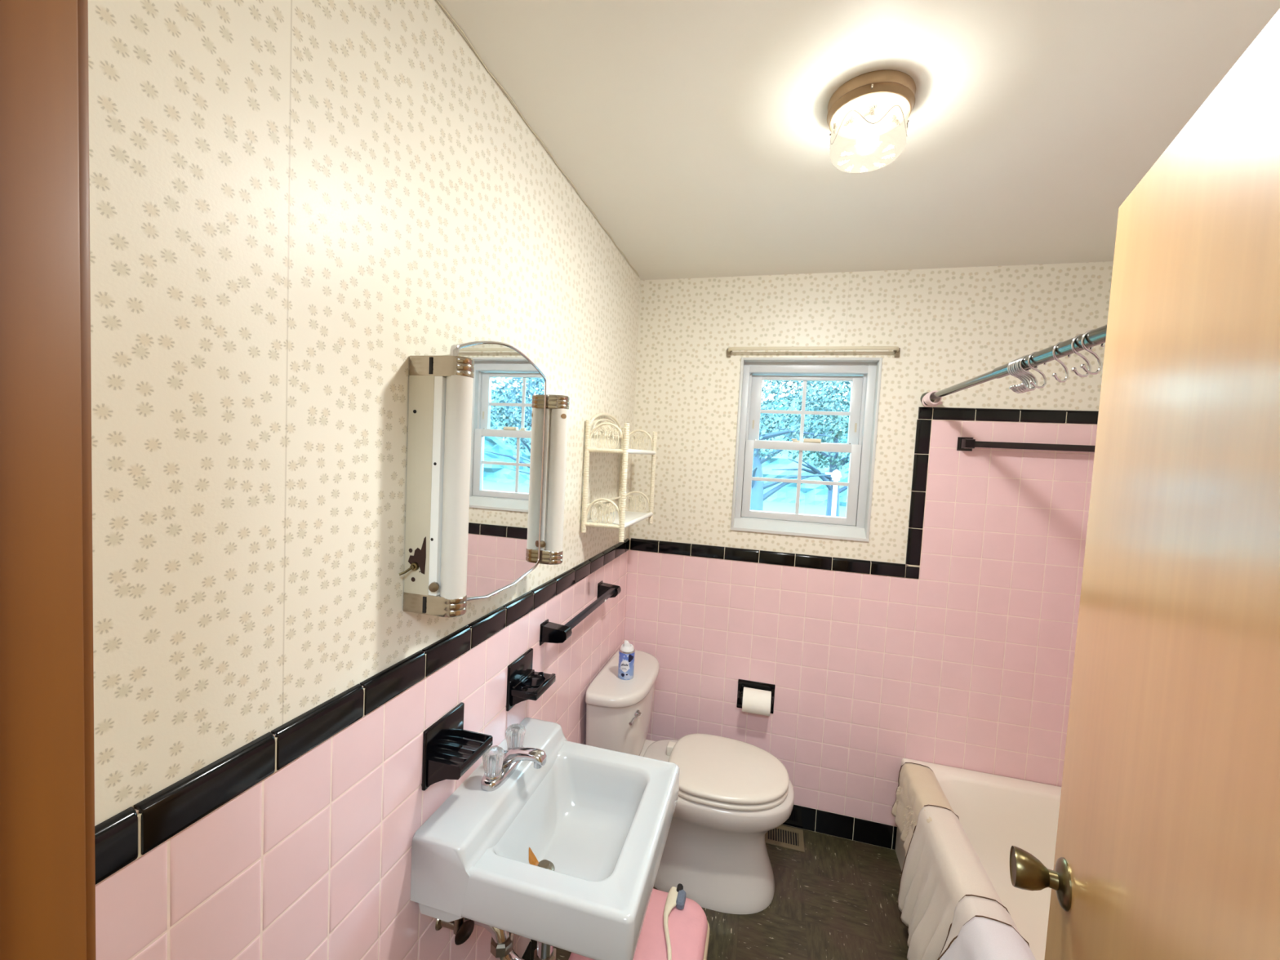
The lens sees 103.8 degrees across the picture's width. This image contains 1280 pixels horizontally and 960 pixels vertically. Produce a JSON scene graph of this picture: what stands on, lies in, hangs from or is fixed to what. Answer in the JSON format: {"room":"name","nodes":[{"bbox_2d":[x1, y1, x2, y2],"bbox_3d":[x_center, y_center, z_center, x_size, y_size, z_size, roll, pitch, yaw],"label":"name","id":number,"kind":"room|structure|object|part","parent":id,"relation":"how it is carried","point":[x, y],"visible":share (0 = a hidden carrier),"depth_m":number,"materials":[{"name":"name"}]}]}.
{"room":"bathroom","nodes":[
{"label":"bathroom","id":0,"kind":"room"},
{"bbox_2d":[88,0,640,959],"bbox_3d":[-0.377,0.323,1.408,0.128,2.439,2.320,4,3,15],"label":"wall","id":1,"kind":"structure","parent":0,"point":[293,203],"depth_m":0.71,"materials":[{"name":"paper"}]},
{"bbox_2d":[94,537,630,884],"bbox_3d":[-0.318,0.345,1.393,0.012,0.055,2.080,4,3,15],"label":"trim","id":2,"kind":"structure","parent":1,"relation":"attached to","point":[126,836],"depth_m":0.70,"materials":[{"name":"black tile"}]},
{"bbox_2d":[398,355,474,617],"bbox_3d":[-0.369,0.012,0.913,0.113,0.468,0.070,4,3,15],"label":"vanity light","id":3,"kind":"object","parent":1,"relation":"attached to","point":[440,405],"visible":1,"depth_m":0.90,"materials":[{"name":"white metal"}]},
{"bbox_2d":[398,561,419,575],"bbox_3d":[-0.419,0.161,0.911,0.033,0.023,0.015,2,3,-15],"label":"toggle switch","id":4,"kind":"object","parent":3,"relation":"attached to","point":[411,568],"depth_m":0.92,"materials":[{"name":"gold metal"}]},
{"bbox_3d":[-0.372,0.193,0.905,0.017,0.017,0.009,2,3,-12],"label":"switch knob","id":5,"kind":"part","parent":3,"relation":"part of","materials":[{"name":"silver metal"}]},
{"bbox_2d":[435,917,474,945],"bbox_3d":[-0.387,0.905,1.111,0.077,0.161,0.121,4,3,15],"label":"shutoff valve","id":6,"kind":"object","parent":1,"relation":"attached to","point":[463,930],"visible":0.62,"depth_m":1.07,"materials":[{"name":"silver metal"}]},
{"bbox_3d":[-0.374,0.965,1.070,0.012,0.048,0.048,5,4,36],"label":"valve handle","id":7,"kind":"part","parent":6,"relation":"part of","materials":[{"name":"brown metal"}]},
{"bbox_2d":[421,702,493,791],"bbox_3d":[-0.380,0.561,1.052,0.089,0.122,0.129,4,3,15],"label":"soap dish","id":8,"kind":"object","parent":1,"relation":"attached to","point":[450,750],"visible":1,"depth_m":1.03,"materials":[{"name":"black ceramic"}]},
{"bbox_3d":[-0.416,0.558,1.061,0.013,0.122,0.129,4,3,15],"label":"plate","id":9,"kind":"part","parent":8,"relation":"part of","materials":[{"name":"black tile"}]},
{"bbox_2d":[426,728,493,786],"bbox_3d":[-0.375,0.588,1.052,0.077,0.058,0.117,4,3,15],"label":"tray","id":10,"kind":"object","parent":8,"relation":"on","point":[450,759],"depth_m":1.03,"materials":[{"name":"black tile"}]},
{"bbox_2d":[449,340,546,600],"bbox_3d":[-0.333,-0.025,1.140,0.066,0.558,0.387,4,3,15],"label":"mirror","id":11,"kind":"object","parent":1,"relation":"attached to","point":[509,390],"visible":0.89,"depth_m":1.13,"materials":[{"name":"mirror"}]},
{"bbox_2d":[521,939,537,959],"bbox_3d":[-0.375,1.492,1.455,0.011,0.101,2.080,4,3,15],"label":"baseboard","id":12,"kind":"structure","parent":1,"relation":"attached to","point":[528,954],"depth_m":1.56,"materials":[{"name":"black tile"}]},
{"bbox_2d":[506,648,555,711],"bbox_3d":[-0.295,0.548,1.371,0.088,0.122,0.134,4,3,15],"label":"toothbrush holder","id":13,"kind":"object","parent":1,"relation":"attached to","point":[523,682],"visible":1,"depth_m":1.34,"materials":[{"name":"black ceramic"}]},
{"bbox_3d":[-0.332,0.546,1.380,0.013,0.122,0.134,4,3,15],"label":"plate","id":14,"kind":"part","parent":13,"relation":"part of","materials":[{"name":"black tile"}]},
{"bbox_2d":[510,669,555,706],"bbox_3d":[-0.292,0.573,1.371,0.078,0.058,0.122,4,3,15],"label":"tray","id":15,"kind":"object","parent":13,"relation":"on","point":[530,684],"depth_m":1.34,"materials":[{"name":"black tile"}]},
{"bbox_2d":[435,0,639,276],"bbox_3d":[-0.253,-0.889,1.342,0.009,0.003,1.950,4,3,15],"label":"trim","id":16,"kind":"structure","parent":1,"relation":"attached to","point":[437,1],"depth_m":1.20,"materials":[{"name":"cream painted wood"}]},
{"bbox_2d":[410,717,679,959],"bbox_3d":[-0.173,0.806,1.158,0.452,0.212,0.473,4,3,15],"label":"sink","id":17,"kind":"object","parent":1,"relation":"attached to","point":[566,854],"visible":1,"depth_m":1.05,"materials":[{"name":"white ceramic"}]},
{"bbox_2d":[464,917,555,959],"bbox_3d":[-0.299,1.025,1.173,0.228,0.280,0.072,4,3,15],"label":"sink drain","id":18,"kind":"object","parent":17,"relation":"attached to","point":[502,941],"visible":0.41,"depth_m":1.16,"materials":[{"name":"silver metal"}]},
{"bbox_2d":[480,723,546,791],"bbox_3d":[-0.287,0.656,1.183,0.136,0.082,0.158,4,3,15],"label":"faucet","id":19,"kind":"object","parent":17,"relation":"on","point":[499,764],"visible":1,"depth_m":1.16,"materials":[{"name":"silver metal"}]},
{"bbox_3d":[-0.334,0.642,1.143,0.049,0.054,0.049,4,3,15],"label":"handle","id":20,"kind":"part","parent":19,"relation":"part of","materials":[{"name":"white plastic"}]},
{"bbox_3d":[-0.308,0.638,1.241,0.049,0.054,0.049,4,3,15],"label":"handle","id":21,"kind":"part","parent":19,"relation":"part of","materials":[{"name":"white plastic"}]},
{"bbox_3d":[-0.282,0.663,1.183,0.125,0.070,0.040,4,3,15],"label":"spout","id":22,"kind":"part","parent":19,"relation":"part of","materials":[{"name":"silver metal"}]},
{"bbox_2d":[538,394,569,564],"bbox_3d":[-0.255,-0.001,1.346,0.113,0.448,0.060,4,3,15],"label":"vanity light","id":23,"kind":"object","parent":1,"relation":"attached to","point":[557,406],"visible":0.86,"depth_m":1.32,"materials":[{"name":"white glass"}]},
{"bbox_3d":[-0.259,0.170,1.330,0.017,0.017,0.009,2,3,-12],"label":"switch knob","id":24,"kind":"part","parent":23,"relation":"part of","materials":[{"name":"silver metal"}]},
{"bbox_2d":[539,580,621,645],"bbox_3d":[-0.189,0.453,1.752,0.089,0.066,0.560,4,3,15],"label":"towel bar","id":25,"kind":"object","parent":1,"relation":"attached to","point":[553,633],"visible":0.99,"depth_m":1.55,"materials":[{"name":"black ceramic"}]},
{"bbox_3d":[-0.254,0.463,1.507,0.089,0.066,0.053,4,3,15],"label":"post","id":26,"kind":"part","parent":25,"relation":"part of","materials":[{"name":"black tile"}]},
{"bbox_3d":[-0.124,0.443,1.997,0.089,0.066,0.053,4,3,15],"label":"post","id":27,"kind":"part","parent":25,"relation":"part of","materials":[{"name":"black tile"}]},
{"bbox_2d":[581,412,657,542],"bbox_3d":[-0.067,-0.027,1.954,0.160,0.458,0.450,4,3,15],"label":"shelf","id":28,"kind":"object","parent":1,"relation":"attached to","point":[620,519],"visible":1,"depth_m":1.76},
{"bbox_3d":[-0.190,-0.012,1.764,0.019,0.397,0.019,5,4,37],"label":"post","id":29,"kind":"part","parent":28,"relation":"part of","materials":[{"name":"white wicker"}]},
{"bbox_3d":[-0.130,0.160,1.756,0.140,0.016,0.016,4,3,15],"label":"rail","id":30,"kind":"part","parent":28,"relation":"part of","materials":[{"name":"white paint"}]},
{"bbox_3d":[-0.133,-0.047,1.971,0.010,0.270,0.438,4,3,15],"label":"rail","id":31,"kind":"part","parent":28,"relation":"part of","materials":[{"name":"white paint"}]},
{"bbox_3d":[-0.117,-0.102,1.742,0.140,0.016,0.016,4,3,15],"label":"rail","id":32,"kind":"part","parent":28,"relation":"part of","materials":[{"name":"white wicker"}]},
{"bbox_3d":[-0.080,-0.029,2.180,0.019,0.397,0.019,2,3,-8],"label":"post","id":33,"kind":"part","parent":28,"relation":"part of","materials":[{"name":"white wicker"}]},
{"bbox_3d":[-0.055,0.010,1.730,0.019,0.410,0.019,5,4,37],"label":"post","id":34,"kind":"part","parent":28,"relation":"part of","materials":[{"name":"white paint"}]},
{"bbox_3d":[0.055,-0.009,2.145,0.019,0.395,0.019,2,3,-8],"label":"post","id":35,"kind":"part","parent":28,"relation":"part of","materials":[{"name":"white wicker"}]},
{"bbox_2d":[554,824,908,959],"bbox_3d":[0.587,1.665,1.208,2.250,0.120,2.320,4,3,15],"label":"floor","id":36,"kind":"structure","parent":0,"point":[837,899],"depth_m":1.82,"materials":[{"name":"tile"}]},
{"bbox_2d":[568,888,709,959],"bbox_3d":[-0.011,1.399,1.352,0.352,0.336,0.398,4,3,15],"label":"hamper","id":37,"kind":"object","parent":36,"relation":"on","point":[688,926],"visible":0.45,"depth_m":1.37,"materials":[{"name":"pink plastic"}]},
{"bbox_2d":[663,883,686,959],"bbox_3d":[0.087,1.221,1.394,0.053,0.019,0.229,4,3,15],"label":"scrub brush","id":38,"kind":"object","parent":37,"relation":"on","point":[676,896],"visible":1,"depth_m":1.44,"materials":[{"name":"beige plastic"}]},
{"bbox_3d":[0.082,1.224,1.389,0.042,0.013,0.219,4,3,12],"label":"handle","id":39,"kind":"part","parent":38,"relation":"part of","materials":[{"name":"beige plastic"}]},
{"bbox_2d":[585,649,794,914],"bbox_3d":[0.207,1.171,1.999,0.779,0.744,0.484,4,3,15],"label":"toilet","id":40,"kind":"object","parent":36,"relation":"on","point":[731,792],"visible":0.74,"depth_m":1.85,"materials":[{"name":"beige ceramic"}]},
{"bbox_3d":[-0.062,0.974,2.062,0.202,0.310,0.456,4,3,15],"label":"tank","id":41,"kind":"part","parent":40,"relation":"part of","materials":[{"name":"beige ceramic"}]},
{"bbox_3d":[-0.047,0.802,2.051,0.216,0.040,0.484,4,3,15],"label":"tank lid","id":42,"kind":"part","parent":40,"relation":"part of","materials":[{"name":"beige ceramic"}]},
{"bbox_2d":[617,640,635,679],"bbox_3d":[-0.053,0.712,1.996,0.064,0.144,0.064,4,3,15],"label":"can","id":43,"kind":"object","parent":40,"relation":"on","point":[626,651],"visible":1,"depth_m":1.97,"materials":[{"name":"metal"}]},
{"bbox_2d":[628,654,633,662],"bbox_3d":[-0.035,0.699,1.970,0.025,0.032,0.003,1,4,-36],"label":"flower","id":44,"kind":"object","parent":43,"relation":"on","point":[630,656],"depth_m":1.97,"materials":[{"name":"blue paper"}]},
{"bbox_3d":[-0.018,0.884,1.869,0.023,0.029,0.076,5,4,34],"label":"flush lever","id":45,"kind":"part","parent":40,"relation":"part of","materials":[{"name":"silver metal"}]},
{"bbox_3d":[0.283,1.348,1.974,0.597,0.399,0.396,4,3,15],"label":"bowl","id":46,"kind":"part","parent":40,"relation":"part of","materials":[{"name":"beige ceramic"}]},
{"bbox_3d":[0.342,1.114,1.949,0.457,0.026,0.394,4,3,15],"label":"lid","id":47,"kind":"part","parent":40,"relation":"part of","materials":[{"name":"beige plastic"}]},
{"bbox_3d":[0.341,1.140,1.950,0.457,0.020,0.394,4,3,15],"label":"seat","id":48,"kind":"part","parent":40,"relation":"part of","materials":[{"name":"beige plastic"}]},
{"bbox_2d":[764,825,804,852],"bbox_3d":[0.624,1.552,2.185,0.172,0.005,0.128,4,3,15],"label":"floor vent","id":49,"kind":"object","parent":36,"relation":"in","point":[785,837],"visible":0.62,"depth_m":2.17,"materials":[{"name":"beige metal"}]},
{"bbox_2d":[895,758,1061,959],"bbox_3d":[1.265,1.428,1.292,0.760,0.412,1.543,4,3,15],"label":"bathtub","id":50,"kind":"object","parent":36,"relation":"on","point":[996,813],"visible":0.23,"depth_m":1.94,"materials":[{"name":"beige ceramic"}]},
{"bbox_2d":[891,762,954,856],"bbox_3d":[1.083,1.282,1.883,0.176,0.245,0.369,4,3,15],"label":"towel","id":51,"kind":"object","parent":50,"relation":"hanging from","point":[918,786],"visible":0.68,"depth_m":1.93,"materials":[{"name":"beige fabric"}]},
{"bbox_2d":[897,804,1004,959],"bbox_3d":[0.978,1.356,1.578,0.226,0.377,0.474,4,3,15],"label":"towel","id":52,"kind":"object","parent":50,"relation":"hanging from","point":[941,866],"visible":0.86,"depth_m":1.59,"materials":[{"name":"white fabric"}]},
{"bbox_2d":[937,894,1020,958],"bbox_3d":[0.901,1.367,1.343,0.263,0.391,0.196,4,3,15],"label":"towel","id":53,"kind":"object","parent":50,"relation":"hanging from","point":[969,906],"visible":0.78,"depth_m":1.39,"materials":[{"name":"white fabric"}]},
{"bbox_2d":[937,915,1035,959],"bbox_3d":[0.828,1.378,1.107,0.296,0.407,0.600,4,3,15],"label":"towel","id":54,"kind":"object","parent":50,"relation":"hanging from","point":[981,937],"visible":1,"depth_m":1.30,"materials":[{"name":"white fabric"}]},
{"bbox_2d":[436,0,1279,279],"bbox_3d":[0.716,-0.887,1.070,2.250,0.120,2.320,4,3,15],"label":"ceiling","id":55,"kind":"structure","parent":0,"point":[695,133],"depth_m":1.15,"materials":[{"name":"beige paint"}]},
{"bbox_2d":[826,69,915,173],"bbox_3d":[0.506,-0.779,1.110,0.178,0.125,0.184,4,3,15],"label":"ceiling light","id":56,"kind":"object","parent":55,"relation":"attached to","point":[868,115],"visible":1,"depth_m":1.06,"materials":[{"name":"white glass"}]},
{"bbox_3d":[0.505,-0.760,1.113,0.155,0.085,0.155,4,3,15],"label":"lamp shade","id":57,"kind":"part","parent":56,"relation":"part of","materials":[{"name":"white glass"}]},
{"bbox_2d":[624,261,1113,826],"bbox_3d":[0.934,0.346,2.209,2.250,2.439,0.144,4,3,15],"label":"wall","id":58,"kind":"structure","parent":0,"point":[967,663],"depth_m":2.11,"materials":[{"name":"tile"}]},
{"bbox_2d":[736,679,775,713],"bbox_3d":[0.519,0.978,2.251,0.163,0.132,0.051,4,3,15],"label":"toilet paper holder","id":59,"kind":"object","parent":58,"relation":"attached to","point":[742,683],"visible":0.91,"depth_m":2.26,"materials":[{"name":"black ceramic"}]},
{"bbox_2d":[742,687,771,715],"bbox_3d":[0.517,0.982,2.225,0.120,0.102,0.102,4,3,15],"label":"toilet paper roll","id":60,"kind":"object","parent":59,"relation":"on","point":[757,701],"visible":1,"depth_m":2.19,"materials":[{"name":"white paper"}]},
{"bbox_2d":[629,537,906,577],"bbox_3d":[0.526,0.342,2.244,1.204,0.055,0.012,4,3,15],"label":"trim","id":61,"kind":"structure","parent":58,"relation":"attached to","point":[864,566],"depth_m":2.22,"materials":[{"name":"black tile"}]},
{"bbox_2d":[730,357,882,542],"bbox_3d":[0.727,-0.145,2.242,0.579,0.773,0.139,4,3,15],"label":"window","id":62,"kind":"structure","parent":58,"relation":"in","point":[864,374],"depth_m":2.22,"materials":[{"name":"white paint"}]},
{"bbox_3d":[0.700,-0.178,2.257,0.036,0.014,0.020,4,3,15],"label":"lock lever","id":63,"kind":"part","parent":62,"relation":"part of","materials":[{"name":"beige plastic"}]},
{"bbox_3d":[0.702,0.215,2.237,0.579,0.054,0.089,4,3,15],"label":"sill","id":64,"kind":"part","parent":62,"relation":"part of","materials":[{"name":"white paint"}]},
{"bbox_2d":[751,450,848,514],"bbox_3d":[0.717,0.011,2.264,0.415,0.286,0.009,4,3,15],"label":"grille","id":65,"kind":"object","parent":62,"relation":"attached to","point":[798,481],"depth_m":2.26,"materials":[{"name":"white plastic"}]},
{"bbox_3d":[0.718,0.008,2.260,0.492,0.354,0.032,4,3,15],"label":"sash","id":66,"kind":"part","parent":62,"relation":"part of","materials":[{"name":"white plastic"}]},
{"bbox_2d":[760,380,849,441],"bbox_3d":[0.748,-0.312,2.283,0.386,0.276,0.009,4,3,15],"label":"grille","id":67,"kind":"object","parent":62,"relation":"attached to","point":[802,412],"depth_m":2.28,"materials":[{"name":"white plastic"}]},
{"bbox_3d":[0.744,-0.311,2.280,0.476,0.322,0.027,4,3,15],"label":"sash","id":68,"kind":"part","parent":62,"relation":"part of","materials":[{"name":"white plastic"}]},
{"bbox_2d":[726,346,900,357],"bbox_3d":[0.723,-0.546,2.133,0.705,0.037,0.057,4,3,15],"label":"curtain rod","id":69,"kind":"object","parent":58,"relation":"attached to","point":[896,349],"visible":1,"depth_m":2.10,"materials":[{"name":"beige metal"}]},
{"bbox_3d":[0.723,-0.554,2.129,0.695,0.015,0.050,4,3,15],"label":"rod","id":70,"kind":"part","parent":69,"relation":"part of","materials":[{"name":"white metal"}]},
{"bbox_2d":[782,804,897,849],"bbox_3d":[0.491,1.490,2.300,1.250,0.101,0.011,4,3,15],"label":"baseboard","id":71,"kind":"structure","parent":58,"relation":"attached to","point":[868,832],"depth_m":2.19,"materials":[{"name":"black tile"}]},
{"bbox_2d":[905,564,919,578],"bbox_3d":[1.132,0.381,2.086,0.050,0.055,0.012,4,3,15],"label":"trim","id":72,"kind":"structure","parent":58,"relation":"attached to","point":[913,572],"depth_m":2.08,"materials":[{"name":"black tile"}]},
{"bbox_2d":[905,418,931,578],"bbox_3d":[1.148,0.060,2.068,0.051,0.695,0.012,4,3,15],"label":"trim","id":73,"kind":"structure","parent":58,"relation":"attached to","point":[922,430],"depth_m":2.06,"materials":[{"name":"black tile"}]},
{"bbox_2d":[917,406,1098,424],"bbox_3d":[1.531,-0.250,1.955,0.804,0.050,0.012,4,3,15],"label":"trim","id":74,"kind":"structure","parent":58,"relation":"attached to","point":[929,413],"depth_m":1.97,"materials":[{"name":"black tile"}]},
{"bbox_2d":[920,324,1106,404],"bbox_3d":[0.976,-0.295,1.300,0.052,0.066,1.555,4,3,15],"label":"shower rod","id":75,"kind":"object","parent":58,"relation":"attached to","point":[1097,336],"visible":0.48,"depth_m":1.17,"materials":[{"name":"silver metal"}]},
{"bbox_2d":[921,396,937,407],"bbox_3d":[1.168,-0.320,2.021,0.057,0.053,0.012,4,3,17],"label":"curtain ring","id":76,"kind":"object","parent":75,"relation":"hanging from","point":[922,400],"visible":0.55,"depth_m":2.02,"materials":[{"name":"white plastic"}]},
{"bbox_2d":[926,391,940,404],"bbox_3d":[1.153,-0.322,1.965,0.057,0.054,0.009,4,3,16],"label":"curtain ring","id":77,"kind":"object","parent":75,"relation":"hanging from","point":[930,392],"visible":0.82,"depth_m":1.97,"materials":[{"name":"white plastic"}]},
{"bbox_2d":[928,391,942,404],"bbox_3d":[1.151,-0.321,1.954,0.057,0.054,0.007,3,4,2],"label":"curtain ring","id":78,"kind":"object","parent":75,"relation":"hanging from","point":[931,393],"visible":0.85,"depth_m":1.95,"materials":[{"name":"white plastic"}]},
{"bbox_2d":[1007,360,1025,393],"bbox_3d":[0.977,-0.268,1.300,0.048,0.087,0.013,2,3,9],"label":"curtain hook","id":79,"kind":"object","parent":75,"relation":"hanging from","point":[1008,371],"visible":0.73,"depth_m":1.30,"materials":[{"name":"silver metal"}]},
{"bbox_2d":[1008,359,1026,393],"bbox_3d":[0.974,-0.268,1.290,0.047,0.088,0.012,4,3,13],"label":"curtain hook","id":80,"kind":"object","parent":75,"relation":"hanging from","point":[1010,365],"visible":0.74,"depth_m":1.29,"materials":[{"name":"silver metal"}]},
{"bbox_2d":[1010,359,1029,392],"bbox_3d":[0.972,-0.267,1.281,0.048,0.087,0.012,3,3,10],"label":"curtain hook","id":81,"kind":"object","parent":75,"relation":"hanging from","point":[1011,366],"visible":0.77,"depth_m":1.28,"materials":[{"name":"silver metal"}]},
{"bbox_2d":[1013,357,1032,391],"bbox_3d":[0.971,-0.267,1.272,0.051,0.087,0.012,3,3,8],"label":"curtain hook","id":82,"kind":"object","parent":75,"relation":"hanging from","point":[1015,362],"visible":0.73,"depth_m":1.27,"materials":[{"name":"silver metal"}]},
{"bbox_2d":[1014,357,1035,391],"bbox_3d":[0.968,-0.267,1.259,0.052,0.087,0.012,3,3,9],"label":"curtain hook","id":83,"kind":"object","parent":75,"relation":"hanging from","point":[1015,366],"visible":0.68,"depth_m":1.26,"materials":[{"name":"silver metal"}]},
{"bbox_2d":[1016,355,1035,391],"bbox_3d":[0.965,-0.266,1.250,0.051,0.087,0.012,4,3,13],"label":"curtain hook","id":84,"kind":"object","parent":75,"relation":"hanging from","point":[1019,360],"visible":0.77,"depth_m":1.25,"materials":[{"name":"silver metal"}]},
{"bbox_2d":[1019,354,1038,390],"bbox_3d":[0.961,-0.265,1.239,0.049,0.087,0.012,3,3,5],"label":"curtain hook","id":85,"kind":"object","parent":75,"relation":"hanging from","point":[1024,357],"visible":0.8,"depth_m":1.24,"materials":[{"name":"silver metal"}]},
{"bbox_2d":[1027,351,1046,388],"bbox_3d":[0.952,-0.264,1.201,0.051,0.087,0.012,3,3,2],"label":"curtain hook","id":86,"kind":"object","parent":75,"relation":"hanging from","point":[1032,353],"visible":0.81,"depth_m":1.20,"materials":[{"name":"silver metal"}]},
{"bbox_2d":[1052,341,1071,382],"bbox_3d":[0.922,-0.258,1.098,0.047,0.088,0.012,2,3,-8],"label":"curtain hook","id":87,"kind":"object","parent":75,"relation":"hanging from","point":[1054,375],"visible":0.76,"depth_m":1.10,"materials":[{"name":"silver metal"}]},
{"bbox_2d":[1071,333,1093,377],"bbox_3d":[0.903,-0.255,1.025,0.048,0.087,0.012,3,3,0],"label":"curtain hook","id":88,"kind":"object","parent":75,"relation":"hanging from","point":[1073,369],"visible":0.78,"depth_m":1.03,"materials":[{"name":"silver metal"}]},
{"bbox_2d":[1080,328,1105,374],"bbox_3d":[0.893,-0.253,0.990,0.045,0.088,0.011,3,3,5],"label":"curtain hook","id":89,"kind":"object","parent":75,"relation":"hanging from","point":[1082,366],"visible":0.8,"depth_m":0.99,"materials":[{"name":"silver metal"}]},
{"bbox_2d":[956,436,1095,452],"bbox_3d":[1.578,-0.126,1.920,0.630,0.055,0.062,4,3,15],"label":"towel bar","id":90,"kind":"object","parent":58,"relation":"attached to","point":[967,444],"visible":0.56,"depth_m":1.93,"materials":[{"name":"black metal"}]},
{"bbox_3d":[1.300,-0.143,1.992,0.055,0.055,0.062,4,3,15],"label":"post","id":91,"kind":"part","parent":90,"relation":"part of","materials":[{"name":"black tile"}]},
{"bbox_3d":[0.371,0.432,0.079,2.250,2.439,0.115,4,3,15],"label":"wall","id":92,"kind":"structure","parent":0,"visible":0},
{"bbox_2d":[0,0,86,959],"bbox_3d":[-0.046,0.596,0.195,0.747,2.057,0.124,4,3,15],"label":"trim","id":93,"kind":"structure","parent":92,"relation":"attached to","point":[43,913],"depth_m":0.30,"materials":[{"name":"brown wood"}]},
{"bbox_2d":[77,0,95,959],"bbox_3d":[-0.028,0.572,0.256,0.833,2.100,0.012,4,3,15],"label":"trim","id":94,"kind":"structure","parent":92,"relation":"attached to","point":[82,5],"depth_m":0.32,"materials":[{"name":"brown wood"}]},
{"bbox_2d":[1009,8,1279,959],"bbox_3d":[0.469,0.613,0.479,0.098,2.020,0.727,5,3,28],"label":"door","id":95,"kind":"structure","parent":92,"relation":"in","point":[1167,846],"depth_m":0.49,"materials":[{"name":"brown wood"}]},
{"bbox_3d":[0.588,0.590,0.756,0.043,0.053,0.053,5,3,28],"label":"knob","id":96,"kind":"part","parent":95,"relation":"part of","materials":[{"name":"gold metal"}]},
{"label":"outside","id":97,"kind":"structure","parent":0,"visible":0},
{"bbox_2d":[762,500,846,517],"bbox_3d":[8.837,0.975,36.512,80.000,0.300,69.600,4,3,15],"label":"lawn","id":98,"kind":"structure","parent":97,"point":[771,506],"depth_m":24.74,"materials":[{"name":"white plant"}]},
{"bbox_2d":[750,380,851,511],"bbox_3d":[2.569,-0.765,10.977,3.750,5.387,3.069,3,3,5],"label":"tree","id":99,"kind":"object","parent":98,"relation":"on","point":[757,496],"visible":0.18,"depth_m":10.60,"materials":[{"name":"green plant"}]},
{"bbox_3d":[2.625,-1.940,10.921,3.801,3.032,3.053,4,3,15],"label":"crown","id":100,"kind":"part","parent":99,"relation":"part of","materials":[{"name":"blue plant"}]},
{"bbox_2d":[760,395,849,506],"bbox_3d":[11.418,-1.898,29.838,60.000,6.606,7.355,4,3,15],"label":"wooded ridge","id":101,"kind":"object","parent":98,"relation":"on","point":[810,494],"visible":0.01,"depth_m":28.52,"materials":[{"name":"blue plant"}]},
{"bbox_2d":[760,381,851,516],"bbox_3d":[6.201,-1.235,15.711,5.060,6.189,4.012,4,3,15],"label":"tree","id":102,"kind":"object","parent":98,"relation":"on","point":[833,458],"visible":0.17,"depth_m":15.60,"materials":[{"name":"green plant"}]},
{"bbox_3d":[6.256,-2.316,15.652,5.060,4.022,4.013,4,3,15],"label":"crown","id":103,"kind":"part","parent":102,"relation":"part of","materials":[{"name":"green plant"}]},
{"bbox_2d":[825,469,841,516],"bbox_3d":[2.589,0.984,6.903,0.210,2.270,0.140,4,3,15],"label":"post","id":104,"kind":"object","parent":98,"relation":"on","point":[836,475],"visible":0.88,"depth_m":6.83,"materials":[{"name":"white paint"}]}
]}

